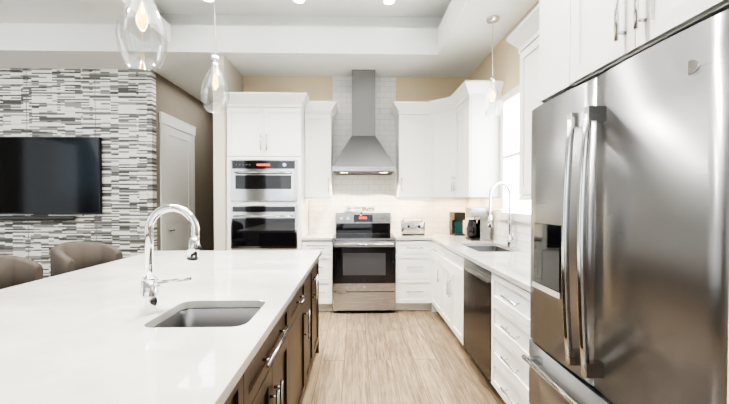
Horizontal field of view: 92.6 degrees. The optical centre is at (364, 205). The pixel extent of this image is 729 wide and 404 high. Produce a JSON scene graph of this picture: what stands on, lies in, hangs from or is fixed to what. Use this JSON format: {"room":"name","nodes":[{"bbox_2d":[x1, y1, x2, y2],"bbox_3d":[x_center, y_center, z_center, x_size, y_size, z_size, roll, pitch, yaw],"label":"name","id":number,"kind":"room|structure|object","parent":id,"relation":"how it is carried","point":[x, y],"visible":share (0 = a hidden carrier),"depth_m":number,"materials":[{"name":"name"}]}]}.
{"room":"kitchen","nodes":[
{"label":"kitchen","id":0,"kind":"room"},
{"bbox_2d":[0,68,156,278],"bbox_3d":[-4.909,-0.247,4.601,4.210,3.100,0.100,0,1,-1],"label":"wall","id":1,"kind":"structure","parent":0,"point":[114,110],"depth_m":4.58,"materials":[{"name":"tile"}]},
{"bbox_2d":[0,216,75,220],"bbox_3d":[-4.357,0.159,4.523,1.170,0.060,0.086,0,1,-1],"label":"soundbar","id":2,"kind":"object","parent":1,"relation":"attached to","point":[37,218],"visible":0.96,"depth_m":4.49,"materials":[{"name":"grey plastic"}]},
{"bbox_2d":[0,137,101,213],"bbox_3d":[-4.342,-0.397,4.537,1.780,1.000,0.043,0,1,-1],"label":"tv","id":3,"kind":"object","parent":1,"relation":"attached to","point":[50,175],"visible":1,"depth_m":4.52,"materials":[{"name":"black plastic"}]},
{"bbox_2d":[0,0,169,41],"bbox_3d":[-4.530,-2.037,0.101,4.750,0.390,7.758,0,1,-1],"label":"ceiling","id":4,"kind":"structure","parent":0,"point":[68,11],"depth_m":3.73,"materials":[{"name":"white paint"}]},
{"bbox_2d":[156,73,213,250],"bbox_3d":[-2.894,-0.272,6.295,0.100,3.100,3.190,0,1,-1],"label":"wall","id":5,"kind":"structure","parent":0,"point":[174,101],"depth_m":5.95,"materials":[{"name":"brown paint"}]},
{"bbox_2d":[158,111,195,250],"bbox_3d":[-2.784,-0.002,5.281,0.069,2.590,1.040,0,1,-1],"label":"door","id":6,"kind":"structure","parent":5,"relation":"attached to","point":[177,161],"depth_m":5.18,"materials":[{"name":"white wood"}]},
{"bbox_2d":[213,54,242,250],"bbox_3d":[-1.772,-0.268,6.027,0.130,3.100,3.780,0,1,-1],"label":"wall","id":7,"kind":"structure","parent":0,"point":[232,75],"depth_m":4.14,"materials":[{"name":"beige paint"}]},
{"bbox_2d":[0,0,537,108],"bbox_3d":[-2.669,-2.012,2.119,8.570,0.500,11.700,0,1,-1],"label":"ceiling","id":8,"kind":"structure","parent":0,"point":[289,45],"depth_m":4.10,"materials":[{"name":"white paint"}]},
{"bbox_2d":[483,15,501,116],"bbox_3d":[1.219,-1.318,3.313,0.175,0.919,0.175,0,1,-1],"label":"pendant light","id":9,"kind":"object","parent":8,"relation":"hanging from","point":[493,19],"visible":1,"depth_m":3.31,"materials":[{"name":"clear glass"}]},
{"bbox_2d":[152,0,450,16],"bbox_3d":[-2.623,-2.284,0.215,8.570,0.100,7.900,0,1,-1],"label":"ceiling","id":10,"kind":"structure","parent":0,"point":[413,8],"depth_m":4.02,"materials":[{"name":"white paint"}]},
{"bbox_2d":[115,0,167,70],"bbox_3d":[-1.000,-1.443,1.557,0.200,1.619,0.200,0,1,-1],"label":"pendant light","id":11,"kind":"object","parent":10,"relation":"hanging from","point":[142,17],"visible":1,"depth_m":1.56,"materials":[{"name":"clear glass"}]},
{"bbox_2d":[202,0,215,2],"bbox_3d":[-1.725,-2.283,3.838,0.168,0.006,0.168,0,1,-10],"label":"recessed light","id":12,"kind":"object","parent":10,"relation":"in","point":[208,1],"depth_m":3.89,"materials":[{"name":"white plastic"}]},
{"bbox_2d":[201,0,229,112],"bbox_3d":[-1.115,-1.488,2.594,0.200,1.559,0.200,0,1,-1],"label":"pendant light","id":13,"kind":"object","parent":10,"relation":"hanging from","point":[215,59],"visible":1,"depth_m":2.59,"materials":[{"name":"clear glass"}]},
{"bbox_2d":[292,0,306,3],"bbox_3d":[-0.725,-2.284,3.862,0.168,0.006,0.168,1,1,44],"label":"recessed light","id":14,"kind":"object","parent":10,"relation":"in","point":[295,1],"depth_m":3.89,"materials":[{"name":"white plastic"}]},
{"bbox_2d":[382,0,396,5],"bbox_3d":[0.274,-2.284,3.887,0.168,0.006,0.168,0,1,-10],"label":"recessed light","id":15,"kind":"object","parent":10,"relation":"in","point":[388,2],"depth_m":3.90,"materials":[{"name":"white plastic"}]},
{"bbox_2d":[243,76,467,232],"bbox_3d":[-0.065,-0.552,4.924,3.230,3.700,0.100,0,1,-1],"label":"wall","id":16,"kind":"structure","parent":0,"point":[317,88],"depth_m":4.85,"materials":[{"name":"beige paint"}]},
{"bbox_2d":[304,101,337,200],"bbox_3d":[-0.568,-0.706,4.637,0.408,1.265,0.435,0,1,-1],"label":"upper cabinet","id":17,"kind":"object","parent":16,"relation":"attached to","point":[319,115],"visible":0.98,"depth_m":4.50,"materials":[{"name":"white wood"}]},
{"bbox_2d":[332,70,395,174],"bbox_3d":[-0.013,-1.110,4.613,0.800,1.368,0.492,0,1,-1],"label":"range hood","id":18,"kind":"object","parent":16,"relation":"attached to","point":[363,152],"visible":1,"depth_m":4.58,"materials":[{"name":"silver metal"}]},
{"bbox_2d":[309,77,466,232],"bbox_3d":[0.334,-0.701,4.879,2.226,2.198,0.004,0,1,-1],"label":"wall tile","id":19,"kind":"structure","parent":16,"relation":"attached to","point":[377,193],"depth_m":4.87,"materials":[{"name":"white tile"}]},
{"bbox_2d":[346,206,373,215],"bbox_3d":[-0.064,0.070,4.804,0.397,0.135,0.142,0,1,-1],"label":"pot filler","id":20,"kind":"object","parent":19,"relation":"attached to","point":[348,208],"visible":1,"depth_m":4.80,"materials":[{"name":"silver metal"}]},
{"bbox_2d":[302,310,505,403],"bbox_3d":[-2.717,1.369,2.116,8.670,0.060,11.800,0,1,-1],"label":"floor","id":21,"kind":"structure","parent":0,"point":[398,357],"depth_m":2.94,"materials":[{"name":"brown wood"}]},
{"bbox_2d":[0,254,42,288],"bbox_3d":[-2.228,0.819,2.139,0.449,1.042,0.497,0,1,-1],"label":"stool","id":22,"kind":"object","parent":21,"relation":"on","point":[16,270],"visible":0.17,"depth_m":2.29,"materials":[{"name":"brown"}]},
{"bbox_2d":[50,241,122,276],"bbox_3d":[-2.193,0.810,2.783,0.449,1.042,0.496,0,1,-1],"label":"stool","id":23,"kind":"object","parent":21,"relation":"on","point":[66,257],"visible":0.35,"depth_m":2.85,"materials":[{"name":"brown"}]},
{"bbox_2d":[224,92,308,249],"bbox_3d":[-1.181,-0.023,4.487,0.968,2.655,0.695,0,1,-1],"label":"tall cabinet","id":24,"kind":"object","parent":21,"relation":"on","point":[265,125],"visible":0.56,"depth_m":4.21,"materials":[{"name":"white wood"}]},
{"bbox_2d":[231,206,296,248],"bbox_3d":[-1.218,0.250,4.454,0.789,0.516,0.667,0,1,-1],"label":"wall oven","id":25,"kind":"object","parent":24,"relation":"in","point":[263,226],"visible":0.98,"depth_m":4.18,"materials":[{"name":"grey glass"}]},
{"bbox_2d":[231,160,296,200],"bbox_3d":[-1.217,-0.312,4.424,0.789,0.490,0.611,0,1,-1],"label":"wall oven","id":26,"kind":"object","parent":24,"relation":"in","point":[263,180],"visible":1,"depth_m":4.17,"materials":[{"name":"grey metal"}]},
{"bbox_2d":[224,252,321,403],"bbox_3d":[-0.917,0.899,1.723,1.152,0.890,2.820,0,1,-1],"label":"kitchen island","id":27,"kind":"object","parent":21,"relation":"on","point":[279,372],"depth_m":1.71,"materials":[{"name":"brown wood"}]},
{"bbox_2d":[0,250,321,403],"bbox_3d":[-1.093,0.437,1.712,1.480,0.035,2.840,0,1,-1],"label":"island countertop","id":28,"kind":"structure","parent":27,"relation":"on","point":[78,337],"depth_m":1.16,"materials":[{"name":"white stone"}]},
{"bbox_2d":[136,204,203,315],"bbox_3d":[-0.764,0.208,1.375,0.230,0.433,0.061,0,1,-1],"label":"faucet","id":29,"kind":"object","parent":28,"relation":"on","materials":[{"name":"silver metal"}]},
{"bbox_2d":[160,304,255,323],"bbox_3d":[-0.615,0.554,1.395,0.384,0.213,0.344,0,1,-1],"label":"sink","id":30,"kind":"object","parent":28,"relation":"in","point":[195,313],"depth_m":1.55,"materials":[{"name":"silver metal"}]},
{"bbox_2d":[302,233,335,310],"bbox_3d":[-0.582,0.858,4.552,0.372,0.890,0.620,0,1,-1],"label":"base cabinet","id":31,"kind":"object","parent":21,"relation":"on","point":[326,258],"depth_m":4.25,"materials":[{"name":"white wood"}]},
{"bbox_2d":[302,233,333,240],"bbox_3d":[-0.582,0.398,4.544,0.372,0.030,0.649,0,1,-1],"label":"countertop","id":32,"kind":"structure","parent":31,"relation":"on","point":[310,236],"depth_m":4.28,"materials":[{"name":"white stone"}]},
{"bbox_2d":[333,213,395,311],"bbox_3d":[-0.010,0.701,4.516,0.760,1.205,0.730,0,1,-1],"label":"range","id":33,"kind":"object","parent":21,"relation":"on","point":[364,261],"visible":1,"depth_m":4.22,"materials":[{"name":"silver metal"}]},
{"bbox_2d":[395,241,429,309],"bbox_3d":[0.607,0.858,4.552,0.464,0.890,0.678,0,1,-1],"label":"base cabinet","id":34,"kind":"object","parent":21,"relation":"on","point":[412,292],"depth_m":4.28,"materials":[{"name":"white wood"}]},
{"bbox_2d":[430,277,441,315],"bbox_3d":[1.143,0.866,4.013,0.621,0.890,0.542,0,1,-1],"label":"base cabinet","id":35,"kind":"object","parent":21,"relation":"on","point":[435,289],"depth_m":4.12,"materials":[{"name":"white wood"}]},
{"bbox_2d":[442,289,463,344],"bbox_3d":[1.156,0.989,3.444,0.621,0.660,0.837,0,1,-1],"label":"base cabinet","id":36,"kind":"object","parent":21,"relation":"on","point":[452,311],"depth_m":3.35,"materials":[{"name":"white wood"}]},
{"bbox_2d":[463,258,492,381],"bbox_3d":[1.159,0.888,2.713,0.610,0.884,0.606,0,1,-1],"label":"dishwasher","id":37,"kind":"object","parent":21,"relation":"on","point":[477,313],"visible":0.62,"depth_m":2.64,"materials":[{"name":"grey metal"}]},
{"bbox_2d":[491,297,531,403],"bbox_3d":[1.190,0.894,2.069,0.621,0.890,0.669,0,1,-1],"label":"base cabinet","id":38,"kind":"object","parent":21,"relation":"on","point":[510,320],"depth_m":2.10,"materials":[{"name":"white wood"}]},
{"bbox_2d":[391,233,530,300],"bbox_3d":[0.943,0.416,3.313,1.077,0.030,3.185,0,1,-1],"label":"countertop","id":39,"kind":"structure","parent":38,"relation":"on","point":[442,255],"depth_m":3.26,"materials":[{"name":"white stone"}]},
{"bbox_2d":[401,219,424,234],"bbox_3d":[0.642,0.276,4.636,0.310,0.210,0.197,0,1,-1],"label":"toaster","id":40,"kind":"object","parent":39,"relation":"on","point":[412,226],"visible":1,"depth_m":4.55,"materials":[{"name":"silver metal"}]},
{"bbox_2d":[449,212,464,235],"bbox_3d":[1.228,0.231,4.616,0.140,0.300,0.240,0,1,-1],"label":"coffee maker","id":41,"kind":"object","parent":39,"relation":"on","point":[456,219],"visible":1,"depth_m":4.53,"materials":[{"name":"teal plastic"}]},
{"bbox_2d":[465,208,490,240],"bbox_3d":[1.301,0.205,4.032,0.241,0.370,0.211,0,1,-1],"label":"coffee maker","id":42,"kind":"object","parent":39,"relation":"on","point":[478,229],"visible":1,"depth_m":3.93,"materials":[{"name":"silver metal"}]},
{"bbox_2d":[470,245,501,252],"bbox_3d":[1.207,0.534,3.400,0.414,0.233,0.634,0,1,-1],"label":"sink","id":43,"kind":"object","parent":39,"relation":"in","point":[483,247],"depth_m":3.70,"materials":[{"name":"silver metal"}]},
{"bbox_2d":[488,181,513,248],"bbox_3d":[1.323,0.080,3.375,0.246,0.639,0.089,0,1,-1],"label":"faucet","id":44,"kind":"object","parent":39,"relation":"on","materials":[{"name":"silver metal"}]},
{"bbox_2d":[521,9,728,403],"bbox_3d":[1.113,0.447,1.233,0.794,1.790,0.897,0,1,-1],"label":"fridge","id":45,"kind":"object","parent":21,"relation":"on","point":[629,287],"visible":1,"depth_m":1.02,"materials":[{"name":"grey metal"}]},
{"bbox_2d":[539,0,728,403],"bbox_3d":[1.159,0.042,1.203,0.747,2.620,1.024,0,1,-1],"label":"overhead cabinet","id":46,"kind":"object","parent":21,"relation":"on","point":[581,42],"visible":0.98,"depth_m":1.27,"materials":[{"name":"white wood"}]},
{"bbox_2d":[468,0,539,95],"bbox_3d":[1.602,-0.491,0.703,0.100,3.700,8.620,0,1,-1],"label":"wall","id":47,"kind":"structure","parent":0,"point":[506,62],"depth_m":3.68,"materials":[{"name":"beige paint"}]},
{"bbox_2d":[391,80,503,200],"bbox_3d":[0.920,-0.700,4.283,1.080,1.265,1.215,0,1,-1],"label":"upper cabinet","id":48,"kind":"object","parent":47,"relation":"attached to","point":[447,147],"visible":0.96,"depth_m":4.32,"materials":[{"name":"white wood"}]},
{"bbox_2d":[467,197,530,250],"bbox_3d":[1.487,0.141,3.332,0.004,0.560,3.162,0,1,-1],"label":"wall tile","id":49,"kind":"structure","parent":47,"relation":"attached to","point":[521,231],"depth_m":3.72,"materials":[{"name":"white tile"}]},
{"bbox_2d":[498,84,530,222],"bbox_3d":[1.472,-0.502,3.221,0.035,1.300,1.050,0,1,-1],"label":"window","id":50,"kind":"structure","parent":47,"relation":"in","point":[509,145],"depth_m":3.50,"materials":[{"name":"white"}]},
{"bbox_2d":[506,3,539,199],"bbox_3d":[1.304,-0.655,2.194,0.415,1.235,0.960,0,1,-1],"label":"upper cabinet","id":51,"kind":"object","parent":47,"relation":"attached to","point":[523,37],"visible":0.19,"depth_m":2.48,"materials":[{"name":"white wood"}]}
]}

